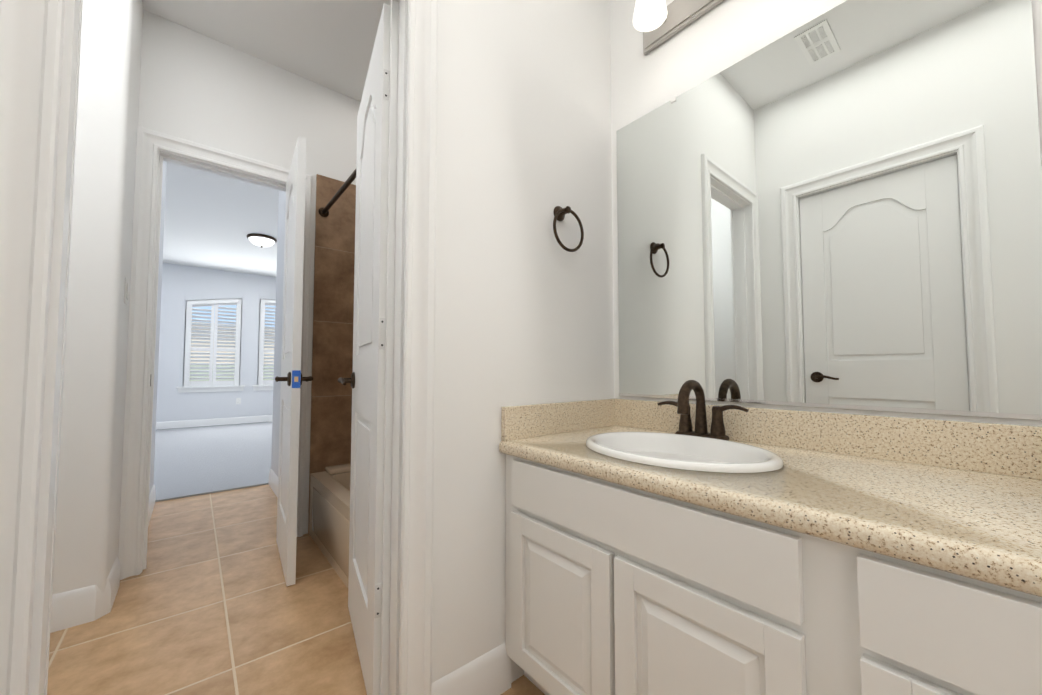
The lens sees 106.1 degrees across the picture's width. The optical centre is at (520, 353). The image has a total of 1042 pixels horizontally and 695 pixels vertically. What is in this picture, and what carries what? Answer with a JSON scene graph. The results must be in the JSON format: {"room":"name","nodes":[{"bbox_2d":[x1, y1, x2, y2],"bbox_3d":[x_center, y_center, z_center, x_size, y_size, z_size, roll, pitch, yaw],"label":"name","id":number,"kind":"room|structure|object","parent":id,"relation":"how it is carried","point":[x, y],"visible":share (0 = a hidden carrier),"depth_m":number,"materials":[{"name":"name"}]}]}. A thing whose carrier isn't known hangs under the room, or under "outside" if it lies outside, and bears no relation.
{"room":"bathroom","nodes":[
{"label":"bathroom","id":0,"kind":"room"},
{"bbox_2d":[149,161,166,495],"bbox_3d":[-2.357,-0.306,2.430,0.120,2.760,1.225,2,-3,-40],"label":"wall","id":1,"kind":"structure","parent":0,"point":[164,162],"depth_m":2.79,"materials":[{"name":"white paint"}]},
{"bbox_2d":[154,421,271,501],"bbox_3d":[-3.792,1.215,5.143,5.240,0.062,4.880,2,-3,-40],"label":"floor carpet","id":2,"kind":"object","parent":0,"point":[194,461],"visible":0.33,"depth_m":4.22,"materials":[{"name":"white carpet"}]},
{"bbox_2d":[156,263,275,421],"bbox_3d":[-5.317,-0.102,7.030,5.000,2.760,0.120,2,-3,-40],"label":"wall","id":3,"kind":"structure","parent":0,"point":[182,285],"depth_m":6.82,"materials":[{"name":"white paint"}]},
{"bbox_2d":[176,298,244,392],"bbox_3d":[-5.422,-0.172,6.910,0.940,1.690,0.155,2,-3,-40],"label":"bedroom window","id":4,"kind":"structure","parent":3,"relation":"in","point":[212,384],"depth_m":6.89,"materials":[{"name":"white paint"}]},
{"bbox_2d":[236,398,240,403],"bbox_3d":[-5.107,0.862,7.079,0.070,0.114,0.008,2,-3,-40],"label":"outlet","id":5,"kind":"object","parent":3,"relation":"attached to","point":[238,400],"visible":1,"depth_m":7.08,"materials":[{"name":"white plastic"}]},
{"bbox_2d":[252,299,275,390],"bbox_3d":[-4.616,-0.163,7.583,0.940,1.732,0.155,2,-3,-40],"label":"bedroom window","id":6,"kind":"structure","parent":3,"relation":"in","point":[264,384],"depth_m":7.38,"materials":[{"name":"white paint"}]},
{"bbox_2d":[138,9,360,534],"bbox_3d":[-1.313,-0.306,2.428,1.560,2.760,0.115,2,-3,-40],"label":"wall","id":7,"kind":"structure","parent":0,"point":[196,87],"depth_m":2.21,"materials":[{"name":"white paint"}]},
{"bbox_2d":[118,126,311,579],"bbox_3d":[-1.622,-0.018,2.157,0.775,2.160,0.161,2,-3,-40],"label":"door frame","id":8,"kind":"structure","parent":7,"relation":"attached to","point":[155,150],"depth_m":1.92,"materials":[{"name":"white paint"}]},
{"bbox_2d":[275,136,312,585],"bbox_3d":[-1.212,0.021,2.024,0.158,2.055,0.588,2,-3,-40],"label":"door","id":9,"kind":"structure","parent":7,"relation":"in","point":[291,378],"depth_m":1.83,"materials":[{"name":"white paint"}]},
{"bbox_2d":[142,0,390,276],"bbox_3d":[-1.623,-1.690,3.492,4.190,0.100,10.390,2,-3,-40],"label":"ceiling","id":10,"kind":"structure","parent":0,"point":[212,220],"depth_m":2.33,"materials":[{"name":"white paint"}]},
{"bbox_2d":[247,233,276,247],"bbox_3d":[-3.492,-1.491,5.279,0.344,0.138,0.344,2,-3,-40],"label":"light","id":11,"kind":"object","parent":10,"relation":"attached to","point":[261,240],"visible":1,"depth_m":5.19,"materials":[{"name":"white glass"}]},
{"bbox_2d":[271,190,285,476],"bbox_3d":[-1.701,-0.281,2.976,0.120,2.760,1.225,2,-3,-40],"label":"wall","id":12,"kind":"structure","parent":0,"point":[278,333],"depth_m":3.26,"materials":[{"name":"white paint"}]},
{"bbox_2d":[47,484,544,694],"bbox_3d":[-0.673,1.036,0.984,2.590,0.050,5.510,2,-3,-40],"label":"floor","id":13,"kind":"structure","parent":0,"point":[207,601],"depth_m":1.51,"materials":[{"name":"beige tile"}]},
{"bbox_2d":[52,0,142,594],"bbox_3d":[-2.098,-0.345,1.535,0.790,2.760,0.480,2,-3,-40],"label":"wall block","id":14,"kind":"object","parent":13,"relation":"on","point":[86,551],"visible":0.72,"depth_m":1.56,"materials":[{"name":"white paint"}]},
{"bbox_2d":[50,557,119,632],"bbox_3d":[-2.023,0.964,1.399,0.804,0.132,0.291,2,-3,-40],"label":"baseboard","id":15,"kind":"structure","parent":14,"relation":"attached to","point":[76,607],"depth_m":1.50,"materials":[{"name":"white paint"}]},
{"bbox_2d":[124,277,128,304],"bbox_3d":[-1.756,-0.276,1.747,0.008,0.114,0.070,2,-3,-40],"label":"light switch","id":16,"kind":"object","parent":14,"relation":"attached to","point":[126,296],"visible":0.98,"depth_m":1.73,"materials":[{"name":"white plastic"}]},
{"bbox_2d":[309,463,350,587],"bbox_3d":[-0.487,0.864,1.991,0.754,0.385,1.505,2,-3,-40],"label":"bathtub","id":17,"kind":"object","parent":13,"relation":"on","point":[329,521],"visible":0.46,"depth_m":2.02,"materials":[{"name":"beige ceramic"}]},
{"bbox_2d":[499,380,1041,694],"bbox_3d":[0.518,0.540,0.956,0.584,0.939,1.128,2,-3,-40],"label":"bathroom vanity","id":18,"kind":"object","parent":13,"relation":"on","point":[682,545],"visible":1,"depth_m":0.76,"materials":[{"name":"white paint"}]},
{"bbox_2d":[499,425,1041,596],"bbox_3d":[0.517,0.280,0.967,0.583,0.040,1.128,2,-3,-40],"label":"countertop","id":19,"kind":"structure","parent":18,"relation":"on","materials":[{"name":"stone"}]},
{"bbox_2d":[586,432,783,472],"bbox_3d":[0.410,0.335,1.059,0.390,0.175,0.510,2,-3,-40],"label":"sink","id":20,"kind":"object","parent":19,"relation":"in","point":[679,452],"depth_m":1.11,"materials":[{"name":"white ceramic"}]},
{"bbox_2d":[657,380,748,440],"bbox_3d":[0.529,0.176,1.204,0.155,0.188,0.285,2,-3,-40],"label":"faucet","id":21,"kind":"object","parent":19,"relation":"on","point":[717,431],"depth_m":1.20,"materials":[{"name":"brown metal"}]},
{"bbox_2d":[432,0,613,682],"bbox_3d":[-0.559,-0.373,0.910,2.350,2.760,0.115,2,-3,-40],"label":"wall","id":22,"kind":"structure","parent":0,"point":[523,307],"depth_m":1.25,"materials":[{"name":"white paint"}]},
{"bbox_2d":[0,0,437,694],"bbox_3d":[-0.579,-0.074,0.880,0.777,2.160,0.161,2,-3,-40],"label":"door frame","id":23,"kind":"structure","parent":22,"relation":"attached to","point":[40,42],"depth_m":0.68,"materials":[{"name":"white paint"}]},
{"bbox_2d":[308,174,355,533],"bbox_3d":[-0.481,-0.033,2.036,0.768,2.180,1.535,2,-3,-40],"label":"shower wall tile","id":24,"kind":"structure","parent":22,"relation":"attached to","point":[332,364],"depth_m":2.45,"materials":[{"name":"brown tile"}]},
{"bbox_2d":[318,169,355,216],"bbox_3d":[-0.742,-0.902,1.856,0.060,0.060,1.510,2,-3,-40],"label":"shower rod","id":25,"kind":"object","parent":24,"relation":"attached to","point":[323,211],"visible":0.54,"depth_m":2.19,"materials":[{"name":"brown metal"}]},
{"bbox_2d":[337,3,390,694],"bbox_3d":[-0.518,-0.006,1.402,0.190,2.055,0.613,2,-3,-40],"label":"door","id":26,"kind":"structure","parent":22,"relation":"in","point":[366,380],"depth_m":1.25,"materials":[{"name":"white paint"}]},
{"bbox_2d":[553,206,583,251],"bbox_3d":[0.163,-0.447,1.404,0.155,0.172,0.053,2,-3,-40],"label":"towel ring","id":27,"kind":"object","parent":22,"relation":"attached to","point":[559,213],"visible":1,"depth_m":1.40,"materials":[{"name":"brown metal"}]},
{"bbox_2d":[610,0,1041,425],"bbox_3d":[0.196,-0.328,1.923,0.130,2.760,5.505,2,-3,-40],"label":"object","id":28,"kind":"object","parent":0,"point":[839,206],"depth_m":1.05,"materials":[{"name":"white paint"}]},
{"bbox_2d":[633,0,723,54],"bbox_3d":[0.661,-1.255,1.177,0.181,0.166,0.770,2,-3,-40],"label":"sconce","id":29,"kind":"object","parent":28,"relation":"attached to","point":[657,23],"visible":1,"depth_m":1.39,"materials":[{"name":"grey glass"}]},
{"label":"outside","id":30,"kind":"structure","parent":0,"visible":0},
{"bbox_2d":[190,305,275,385],"bbox_3d":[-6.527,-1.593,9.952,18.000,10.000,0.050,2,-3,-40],"label":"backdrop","id":31,"kind":"structure","parent":30,"point":[209,307],"depth_m":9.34,"materials":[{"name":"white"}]},
{"bbox_3d":[-3.753,-0.185,5.159,5.240,2.760,5.000,2,-3,-40],"label":"wall","id":32,"kind":"structure","parent":0,"visible":0},
{"bbox_2d":[148,484,155,525],"bbox_3d":[-2.327,1.010,2.439,0.014,0.132,1.110,2,-3,-40],"label":"baseboard","id":33,"kind":"structure","parent":32,"relation":"attached to","point":[152,497],"depth_m":2.66,"materials":[{"name":"white paint"}]},
{"bbox_2d":[156,415,271,429],"bbox_3d":[-5.274,1.209,6.920,5.000,0.132,0.014,2,-3,-40],"label":"baseboard","id":34,"kind":"structure","parent":32,"relation":"attached to","point":[265,418],"depth_m":6.83,"materials":[{"name":"white paint"}]},
{"bbox_2d":[268,469,277,497],"bbox_3d":[-1.773,1.030,2.901,0.014,0.132,1.110,2,-3,-40],"label":"baseboard","id":35,"kind":"structure","parent":32,"relation":"attached to","point":[273,481],"depth_m":3.15,"materials":[{"name":"white paint"}]},
{"bbox_3d":[-0.137,-0.430,-0.375,0.120,2.760,2.400,2,-3,-40],"label":"wall","id":36,"kind":"structure","parent":0,"visible":0},
{"bbox_2d":[432,643,510,694],"bbox_3d":[-0.136,0.951,1.120,0.265,0.132,0.014,2,-3,-40],"label":"baseboard","id":37,"kind":"structure","parent":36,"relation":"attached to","point":[488,673],"depth_m":1.12,"materials":[{"name":"white paint"}]}
]}

